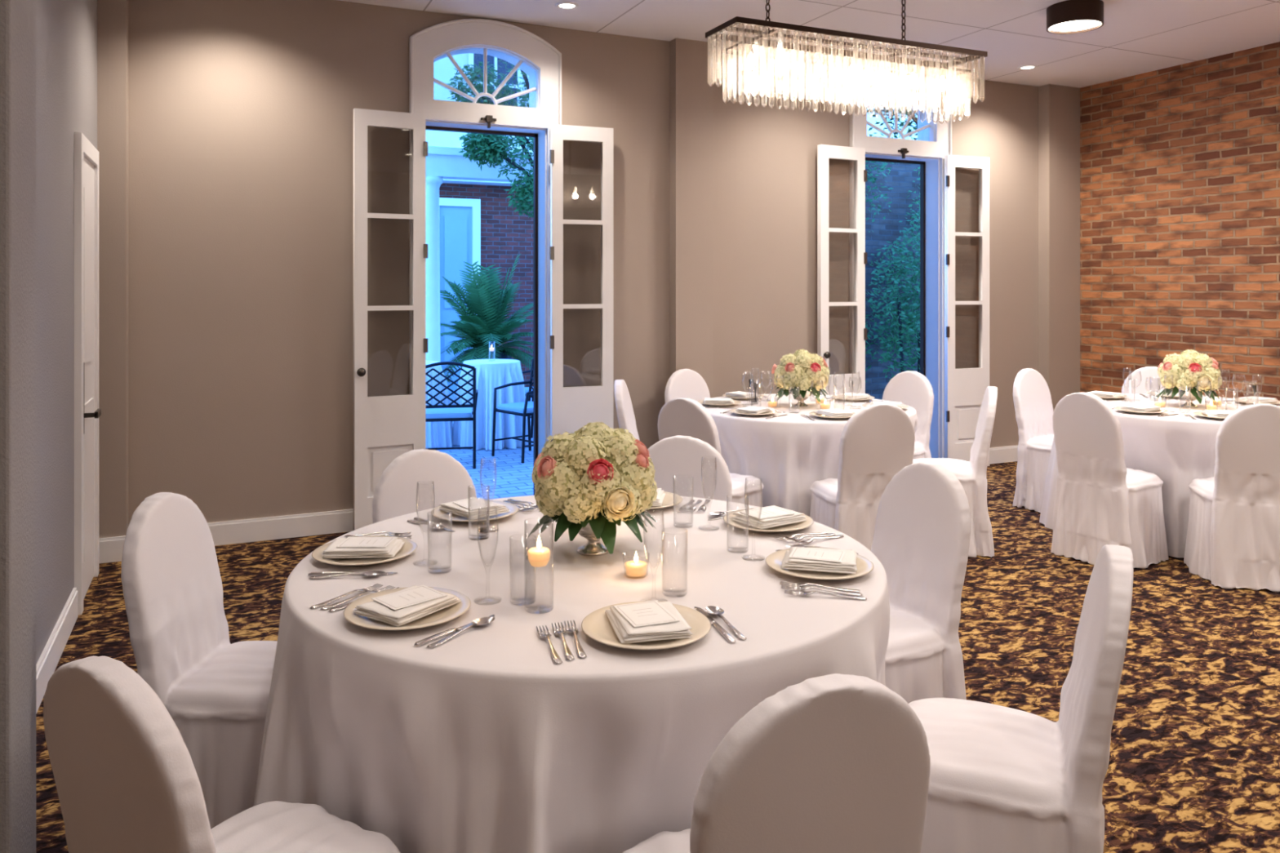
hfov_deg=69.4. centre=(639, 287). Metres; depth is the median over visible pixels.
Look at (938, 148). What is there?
door frame
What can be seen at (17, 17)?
wall
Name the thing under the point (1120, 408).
charger plate
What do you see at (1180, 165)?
wall
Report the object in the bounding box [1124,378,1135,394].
glass
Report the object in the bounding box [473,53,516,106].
windows
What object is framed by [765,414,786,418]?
table knife
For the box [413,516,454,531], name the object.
table knife
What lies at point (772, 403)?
votive candle
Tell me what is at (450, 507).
folded napkin
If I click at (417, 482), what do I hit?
champagne flute
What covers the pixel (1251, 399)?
folded napkin
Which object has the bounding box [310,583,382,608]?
fork
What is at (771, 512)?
menu card
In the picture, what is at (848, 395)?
folded napkin
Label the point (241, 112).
wall
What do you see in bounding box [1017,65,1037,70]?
recessed light
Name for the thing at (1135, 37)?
ceiling
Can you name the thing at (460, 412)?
seat cushion
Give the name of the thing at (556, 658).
fork
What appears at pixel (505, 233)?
wall
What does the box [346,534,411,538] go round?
fork
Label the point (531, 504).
fork
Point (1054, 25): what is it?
diffuser
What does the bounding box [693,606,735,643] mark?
table knife
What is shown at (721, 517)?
table knife
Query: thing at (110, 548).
baseboard
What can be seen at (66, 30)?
wall
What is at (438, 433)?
patio table
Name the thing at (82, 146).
frame
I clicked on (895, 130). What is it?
muntins
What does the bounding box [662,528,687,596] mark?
glass
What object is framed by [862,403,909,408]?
charger plate
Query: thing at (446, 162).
gallery beam
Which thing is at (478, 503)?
menu card
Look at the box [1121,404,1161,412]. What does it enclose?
folded napkin
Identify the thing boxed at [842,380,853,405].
glass
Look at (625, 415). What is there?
banquet chair
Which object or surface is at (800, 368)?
floral centerpiece
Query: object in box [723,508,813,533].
charger plate
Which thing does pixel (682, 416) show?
banquet chair
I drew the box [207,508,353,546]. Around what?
baseboard
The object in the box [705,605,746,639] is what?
soup spoon
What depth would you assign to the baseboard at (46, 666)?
3.71 m
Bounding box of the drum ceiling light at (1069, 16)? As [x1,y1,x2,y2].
[1046,0,1103,34]
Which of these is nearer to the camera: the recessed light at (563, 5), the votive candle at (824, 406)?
the votive candle at (824, 406)
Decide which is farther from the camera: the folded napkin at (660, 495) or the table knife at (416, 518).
the folded napkin at (660, 495)
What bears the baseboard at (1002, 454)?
attached to the wall at (241, 112)
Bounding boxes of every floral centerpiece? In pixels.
[526,422,657,555]
[771,348,830,407]
[1156,349,1222,407]
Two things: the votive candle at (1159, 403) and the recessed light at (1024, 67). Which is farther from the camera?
the recessed light at (1024, 67)
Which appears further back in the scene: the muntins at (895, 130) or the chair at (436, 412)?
the chair at (436, 412)
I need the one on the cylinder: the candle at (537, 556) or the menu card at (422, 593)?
the candle at (537, 556)
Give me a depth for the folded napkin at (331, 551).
2.44 m
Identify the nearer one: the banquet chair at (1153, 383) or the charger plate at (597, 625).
the charger plate at (597, 625)
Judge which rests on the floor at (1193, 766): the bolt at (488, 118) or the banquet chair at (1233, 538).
the banquet chair at (1233, 538)
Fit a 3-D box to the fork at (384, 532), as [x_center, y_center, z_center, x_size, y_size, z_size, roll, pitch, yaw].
[-0.769,0.723,2.708,0.190,0.011,0.025,0,0,-4]
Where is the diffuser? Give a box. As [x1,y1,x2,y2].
[1048,20,1101,31]
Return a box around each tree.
[444,60,533,217]
[866,97,917,140]
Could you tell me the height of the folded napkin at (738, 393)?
0.022 m
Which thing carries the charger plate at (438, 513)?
on the round banquet table at (475, 741)
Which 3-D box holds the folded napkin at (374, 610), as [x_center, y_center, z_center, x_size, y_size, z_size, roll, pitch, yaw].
[-0.515,0.702,2.051,0.149,0.022,0.189,0,0,34]
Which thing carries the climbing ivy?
attached to the wall at (900, 178)
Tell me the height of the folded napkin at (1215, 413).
0.022 m
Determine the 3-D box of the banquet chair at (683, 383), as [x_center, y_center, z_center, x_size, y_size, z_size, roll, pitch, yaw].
[0.465,1.046,6.328,0.476,0.941,0.550,0,0,-38]
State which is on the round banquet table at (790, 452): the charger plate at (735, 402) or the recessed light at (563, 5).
the charger plate at (735, 402)
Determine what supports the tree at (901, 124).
on the ground
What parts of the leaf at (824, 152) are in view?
knob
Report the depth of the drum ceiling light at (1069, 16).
5.76 m
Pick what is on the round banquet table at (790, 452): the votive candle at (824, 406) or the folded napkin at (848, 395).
the votive candle at (824, 406)
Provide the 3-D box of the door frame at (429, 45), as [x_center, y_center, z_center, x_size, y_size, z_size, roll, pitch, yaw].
[-1.008,-0.122,6.118,1.020,3.285,0.030,0,0,-24]
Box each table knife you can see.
[308,571,397,576]
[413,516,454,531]
[413,614,494,646]
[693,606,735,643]
[707,515,724,519]
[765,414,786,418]
[1157,413,1178,417]
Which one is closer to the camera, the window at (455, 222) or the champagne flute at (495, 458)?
the champagne flute at (495, 458)
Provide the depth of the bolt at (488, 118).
6.08 m
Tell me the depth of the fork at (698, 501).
3.04 m
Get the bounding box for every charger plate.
[311,535,417,565]
[343,586,471,630]
[431,500,518,522]
[581,601,711,649]
[647,491,682,510]
[697,400,741,406]
[722,393,764,399]
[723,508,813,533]
[728,408,777,416]
[765,546,873,579]
[808,411,854,419]
[831,395,875,401]
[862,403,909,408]
[1097,394,1128,399]
[1114,406,1168,414]
[1146,391,1181,398]
[1192,411,1226,420]
[1231,398,1279,404]
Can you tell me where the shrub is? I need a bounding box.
[866,202,919,381]
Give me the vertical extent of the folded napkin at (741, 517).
0.022 m
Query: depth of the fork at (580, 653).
1.88 m
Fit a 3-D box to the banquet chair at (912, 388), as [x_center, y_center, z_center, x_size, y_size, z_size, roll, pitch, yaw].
[1.677,1.046,6.217,0.550,0.941,0.476,0,0,-38]
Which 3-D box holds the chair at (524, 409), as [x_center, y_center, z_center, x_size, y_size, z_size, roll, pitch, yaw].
[-1.070,1.138,8.861,0.513,0.965,0.548,0,0,-43]
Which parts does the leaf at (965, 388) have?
panel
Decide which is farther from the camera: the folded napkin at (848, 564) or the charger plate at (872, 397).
the charger plate at (872, 397)
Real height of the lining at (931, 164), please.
3.158 m
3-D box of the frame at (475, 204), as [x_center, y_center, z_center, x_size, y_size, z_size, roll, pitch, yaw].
[-2.805,0.135,14.052,0.750,2.970,0.100,0,0,-24]
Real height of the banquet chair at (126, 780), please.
0.937 m
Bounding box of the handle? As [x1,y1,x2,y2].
[83,362,101,434]
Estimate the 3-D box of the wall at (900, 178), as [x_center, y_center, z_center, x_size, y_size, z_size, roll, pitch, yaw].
[4.141,-0.030,12.135,6.400,3.300,0.250,0,0,-24]
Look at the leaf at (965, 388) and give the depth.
7.72 m
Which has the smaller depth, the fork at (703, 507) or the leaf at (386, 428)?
the fork at (703, 507)
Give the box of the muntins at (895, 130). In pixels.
[866,93,930,138]
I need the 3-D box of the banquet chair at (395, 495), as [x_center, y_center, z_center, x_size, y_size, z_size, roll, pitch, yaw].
[-0.621,1.048,3.110,0.491,0.938,0.548,0,0,-39]
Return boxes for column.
[426,175,443,361]
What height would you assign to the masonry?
3.100 m
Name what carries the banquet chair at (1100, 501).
on the floor at (1193, 766)
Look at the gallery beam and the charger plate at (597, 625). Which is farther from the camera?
the gallery beam
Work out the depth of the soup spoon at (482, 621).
1.95 m
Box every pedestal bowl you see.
[577,523,608,555]
[791,390,810,407]
[1180,391,1197,407]
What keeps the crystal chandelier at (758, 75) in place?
hanging from the ceiling
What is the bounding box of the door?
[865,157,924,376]
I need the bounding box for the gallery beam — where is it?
[426,146,533,182]
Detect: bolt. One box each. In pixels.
[480,115,496,128]
[897,147,908,158]
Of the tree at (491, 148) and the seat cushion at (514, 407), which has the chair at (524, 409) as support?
the seat cushion at (514, 407)
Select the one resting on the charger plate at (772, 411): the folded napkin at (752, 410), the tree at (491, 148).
the folded napkin at (752, 410)
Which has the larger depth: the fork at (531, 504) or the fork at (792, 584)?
the fork at (531, 504)
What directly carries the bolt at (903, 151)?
attached to the wall at (241, 112)
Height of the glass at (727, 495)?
0.150 m
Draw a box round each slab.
[83,155,93,599]
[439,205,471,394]
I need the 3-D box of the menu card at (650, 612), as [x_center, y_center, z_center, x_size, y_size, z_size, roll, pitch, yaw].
[0.012,0.689,1.954,0.100,0.002,0.132,0,0,-20]
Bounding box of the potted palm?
[440,253,533,382]
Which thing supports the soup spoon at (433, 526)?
on the round banquet table at (475, 741)
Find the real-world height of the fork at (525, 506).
0.011 m
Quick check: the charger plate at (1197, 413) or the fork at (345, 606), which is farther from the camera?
the charger plate at (1197, 413)
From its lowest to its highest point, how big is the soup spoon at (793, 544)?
0.010 m
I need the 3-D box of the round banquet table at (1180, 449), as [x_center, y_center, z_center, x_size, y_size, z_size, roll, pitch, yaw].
[3.374,1.125,5.659,1.523,0.790,1.447,0,0,-24]
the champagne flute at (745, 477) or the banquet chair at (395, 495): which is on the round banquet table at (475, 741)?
the champagne flute at (745, 477)
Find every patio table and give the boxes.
[426,360,453,448]
[452,359,528,450]
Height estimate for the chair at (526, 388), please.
0.965 m
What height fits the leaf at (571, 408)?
2.612 m
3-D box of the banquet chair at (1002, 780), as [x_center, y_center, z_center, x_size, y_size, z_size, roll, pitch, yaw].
[0.832,1.048,2.135,0.548,0.938,0.491,0,0,21]
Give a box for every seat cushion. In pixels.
[426,407,471,418]
[497,401,533,413]
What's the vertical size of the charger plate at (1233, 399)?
0.021 m
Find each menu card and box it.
[336,536,395,547]
[371,584,447,610]
[452,497,499,510]
[613,600,679,627]
[739,506,794,519]
[788,546,845,562]
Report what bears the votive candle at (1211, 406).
on the round banquet table at (1180, 449)
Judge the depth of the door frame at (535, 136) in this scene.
6.44 m
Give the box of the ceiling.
[335,0,1279,88]
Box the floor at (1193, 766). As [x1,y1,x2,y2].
[35,461,1279,852]
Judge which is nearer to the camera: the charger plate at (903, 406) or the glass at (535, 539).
the glass at (535, 539)
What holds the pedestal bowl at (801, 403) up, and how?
attached to the floral centerpiece at (800, 368)
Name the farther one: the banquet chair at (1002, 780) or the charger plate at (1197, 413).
the charger plate at (1197, 413)
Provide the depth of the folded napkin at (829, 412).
5.13 m
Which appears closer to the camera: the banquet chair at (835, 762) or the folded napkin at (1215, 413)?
the banquet chair at (835, 762)
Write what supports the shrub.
on the ground
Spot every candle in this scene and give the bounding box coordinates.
[527,546,550,566]
[622,550,649,578]
[766,397,777,407]
[815,395,826,404]
[819,400,831,409]
[1153,397,1166,406]
[1204,400,1217,409]
[1209,396,1222,406]
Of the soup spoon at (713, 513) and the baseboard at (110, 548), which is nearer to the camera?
the soup spoon at (713, 513)
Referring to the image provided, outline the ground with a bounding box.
[435,394,533,499]
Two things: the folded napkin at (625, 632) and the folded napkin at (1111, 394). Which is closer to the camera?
the folded napkin at (625, 632)
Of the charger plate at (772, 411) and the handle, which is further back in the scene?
the charger plate at (772, 411)
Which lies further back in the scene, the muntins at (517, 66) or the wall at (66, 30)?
the muntins at (517, 66)
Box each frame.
[74,132,98,614]
[408,22,559,440]
[426,125,537,495]
[439,197,480,348]
[848,73,949,457]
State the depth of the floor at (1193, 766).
3.74 m
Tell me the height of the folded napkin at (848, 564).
0.022 m
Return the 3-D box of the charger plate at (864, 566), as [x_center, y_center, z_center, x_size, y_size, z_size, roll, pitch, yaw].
[0.462,0.719,2.384,0.274,0.021,0.274,0,0,12]
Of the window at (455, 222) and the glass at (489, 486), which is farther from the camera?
the window at (455, 222)
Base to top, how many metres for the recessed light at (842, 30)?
0.008 m
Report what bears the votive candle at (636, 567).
on the round banquet table at (475, 741)
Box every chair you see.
[43,655,400,852]
[121,492,277,829]
[372,448,476,523]
[426,361,478,468]
[491,358,533,463]
[522,369,533,438]
[613,379,639,440]
[622,673,930,852]
[647,435,732,502]
[657,397,764,507]
[664,368,710,403]
[809,403,915,551]
[871,461,971,703]
[882,370,933,458]
[908,544,1133,852]
[912,386,997,557]
[1012,368,1053,512]
[1050,392,1168,568]
[1121,366,1164,394]
[1183,404,1279,592]
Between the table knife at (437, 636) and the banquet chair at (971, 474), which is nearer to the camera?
the table knife at (437, 636)
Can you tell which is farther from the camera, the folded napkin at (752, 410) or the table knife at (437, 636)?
the folded napkin at (752, 410)
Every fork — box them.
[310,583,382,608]
[320,585,395,609]
[328,586,399,612]
[344,531,410,537]
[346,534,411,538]
[503,500,538,510]
[507,498,537,507]
[515,505,532,511]
[536,625,562,663]
[551,622,574,660]
[564,620,586,658]
[677,499,694,511]
[686,499,702,511]
[697,499,710,511]
[774,531,828,540]
[779,581,859,592]
[781,533,835,542]
[781,584,862,595]
[784,589,866,599]
[791,534,844,544]
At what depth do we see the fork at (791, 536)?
2.69 m
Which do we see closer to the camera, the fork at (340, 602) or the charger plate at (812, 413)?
the fork at (340, 602)
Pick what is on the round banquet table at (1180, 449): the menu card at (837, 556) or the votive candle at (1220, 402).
the votive candle at (1220, 402)
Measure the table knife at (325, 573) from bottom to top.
0.006 m
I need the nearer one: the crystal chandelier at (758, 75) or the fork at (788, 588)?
the fork at (788, 588)
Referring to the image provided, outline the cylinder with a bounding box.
[524,517,553,613]
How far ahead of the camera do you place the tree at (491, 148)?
9.33 m
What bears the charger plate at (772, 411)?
on the round banquet table at (790, 452)
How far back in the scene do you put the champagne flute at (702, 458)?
2.79 m
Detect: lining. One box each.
[426,45,546,488]
[865,91,939,457]
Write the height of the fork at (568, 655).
0.011 m
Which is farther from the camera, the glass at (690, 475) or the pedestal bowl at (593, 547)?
the glass at (690, 475)
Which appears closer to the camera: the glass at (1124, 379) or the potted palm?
the glass at (1124, 379)
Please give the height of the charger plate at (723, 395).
0.021 m
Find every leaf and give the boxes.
[353,108,427,530]
[550,124,613,441]
[817,144,866,395]
[944,154,989,466]
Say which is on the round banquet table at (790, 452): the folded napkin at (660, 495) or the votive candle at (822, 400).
the votive candle at (822, 400)
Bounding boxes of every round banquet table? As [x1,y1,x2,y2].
[253,494,889,852]
[700,393,918,516]
[1039,393,1279,557]
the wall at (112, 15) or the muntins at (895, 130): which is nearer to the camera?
the wall at (112, 15)
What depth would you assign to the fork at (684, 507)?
3.03 m
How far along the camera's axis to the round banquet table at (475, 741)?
1.87 m
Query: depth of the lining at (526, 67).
6.32 m
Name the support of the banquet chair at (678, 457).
on the floor at (1193, 766)
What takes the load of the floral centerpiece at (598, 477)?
on the round banquet table at (475, 741)
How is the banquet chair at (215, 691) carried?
on the floor at (1193, 766)
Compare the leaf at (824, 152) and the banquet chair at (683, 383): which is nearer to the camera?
the banquet chair at (683, 383)
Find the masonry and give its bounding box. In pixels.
[426,53,533,186]
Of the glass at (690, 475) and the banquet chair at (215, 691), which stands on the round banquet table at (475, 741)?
the glass at (690, 475)
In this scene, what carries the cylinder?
on the round banquet table at (475, 741)
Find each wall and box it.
[0,0,35,852]
[35,0,97,664]
[97,0,128,537]
[128,0,1038,525]
[439,182,533,386]
[865,161,919,399]
[1080,41,1279,400]
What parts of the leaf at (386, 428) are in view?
knob, panel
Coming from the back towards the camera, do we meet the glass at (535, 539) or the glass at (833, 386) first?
the glass at (833, 386)
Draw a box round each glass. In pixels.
[427,509,452,573]
[467,485,489,540]
[509,533,536,605]
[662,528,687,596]
[673,475,693,528]
[726,494,748,552]
[833,386,844,403]
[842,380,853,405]
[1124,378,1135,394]
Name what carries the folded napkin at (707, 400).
on the charger plate at (735, 402)
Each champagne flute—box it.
[413,481,437,566]
[473,506,501,604]
[477,457,497,532]
[640,509,667,601]
[698,457,718,529]
[741,477,765,560]
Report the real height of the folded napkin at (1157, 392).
0.022 m
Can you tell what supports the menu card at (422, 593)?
on the folded napkin at (374, 610)
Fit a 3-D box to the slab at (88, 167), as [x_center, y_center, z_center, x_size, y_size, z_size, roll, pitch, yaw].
[-2.754,0.435,4.597,0.021,2.150,0.550,0,0,-24]
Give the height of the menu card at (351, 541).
0.002 m
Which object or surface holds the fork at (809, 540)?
on the round banquet table at (475, 741)
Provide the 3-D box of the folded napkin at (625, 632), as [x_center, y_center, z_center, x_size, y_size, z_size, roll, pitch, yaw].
[0.015,0.702,1.949,0.149,0.022,0.189,0,0,-13]
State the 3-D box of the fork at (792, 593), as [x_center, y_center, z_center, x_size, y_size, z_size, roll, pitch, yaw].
[0.437,0.723,2.176,0.190,0.011,0.025,0,0,10]
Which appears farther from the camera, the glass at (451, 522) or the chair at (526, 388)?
the chair at (526, 388)
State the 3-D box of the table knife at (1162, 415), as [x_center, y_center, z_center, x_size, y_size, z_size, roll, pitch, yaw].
[3.006,0.725,5.253,0.222,0.006,0.020,0,0,-34]
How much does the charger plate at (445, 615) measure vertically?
0.021 m
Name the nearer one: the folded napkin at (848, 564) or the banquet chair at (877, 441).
the folded napkin at (848, 564)
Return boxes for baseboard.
[35,587,78,713]
[98,535,125,563]
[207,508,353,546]
[989,445,1017,464]
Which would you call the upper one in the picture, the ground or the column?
the column
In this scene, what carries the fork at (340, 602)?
on the round banquet table at (475, 741)
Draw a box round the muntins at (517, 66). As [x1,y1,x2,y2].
[433,48,536,105]
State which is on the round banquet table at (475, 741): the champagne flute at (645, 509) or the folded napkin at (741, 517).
the champagne flute at (645, 509)
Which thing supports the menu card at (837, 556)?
on the folded napkin at (848, 564)
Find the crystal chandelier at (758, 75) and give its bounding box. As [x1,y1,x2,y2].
[705,0,987,123]
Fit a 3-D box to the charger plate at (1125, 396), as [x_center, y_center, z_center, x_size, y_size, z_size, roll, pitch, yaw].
[3.064,0.719,6.080,0.274,0.021,0.274,0,0,-35]
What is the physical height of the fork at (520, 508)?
0.011 m
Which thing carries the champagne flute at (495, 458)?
on the round banquet table at (475, 741)
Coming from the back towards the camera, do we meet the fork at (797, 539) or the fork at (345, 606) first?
the fork at (797, 539)
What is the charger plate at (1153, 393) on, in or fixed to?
on the round banquet table at (1180, 449)
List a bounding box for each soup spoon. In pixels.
[308,570,385,579]
[407,520,444,529]
[426,616,494,648]
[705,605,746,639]
[709,508,749,515]
[785,543,848,550]
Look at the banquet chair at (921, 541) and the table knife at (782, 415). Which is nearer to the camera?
the banquet chair at (921, 541)
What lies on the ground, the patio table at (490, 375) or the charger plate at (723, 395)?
the patio table at (490, 375)
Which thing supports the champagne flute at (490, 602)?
on the round banquet table at (475, 741)
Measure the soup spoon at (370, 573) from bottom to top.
0.010 m
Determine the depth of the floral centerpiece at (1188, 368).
5.55 m
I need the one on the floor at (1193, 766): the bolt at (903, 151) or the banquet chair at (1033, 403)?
the banquet chair at (1033, 403)
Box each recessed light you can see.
[555,1,578,9]
[836,29,850,32]
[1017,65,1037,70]
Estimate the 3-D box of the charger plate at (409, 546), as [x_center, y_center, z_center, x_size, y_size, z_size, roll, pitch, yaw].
[-0.743,0.719,2.500,0.274,0.021,0.274,0,0,-2]
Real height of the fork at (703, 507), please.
0.011 m
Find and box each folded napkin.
[322,537,404,558]
[352,585,461,626]
[438,497,510,519]
[604,601,693,643]
[651,488,665,506]
[703,397,733,404]
[726,391,759,397]
[729,505,807,528]
[734,405,771,413]
[781,546,857,573]
[813,408,853,417]
[835,392,871,399]
[870,400,902,408]
[1086,391,1124,397]
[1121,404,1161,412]
[1154,389,1179,395]
[1200,409,1232,417]
[1235,395,1278,403]
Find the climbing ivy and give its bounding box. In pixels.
[865,121,919,382]
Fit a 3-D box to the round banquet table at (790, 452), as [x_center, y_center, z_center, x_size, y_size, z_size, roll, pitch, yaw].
[1.000,1.125,5.706,1.372,0.790,1.527,0,0,16]

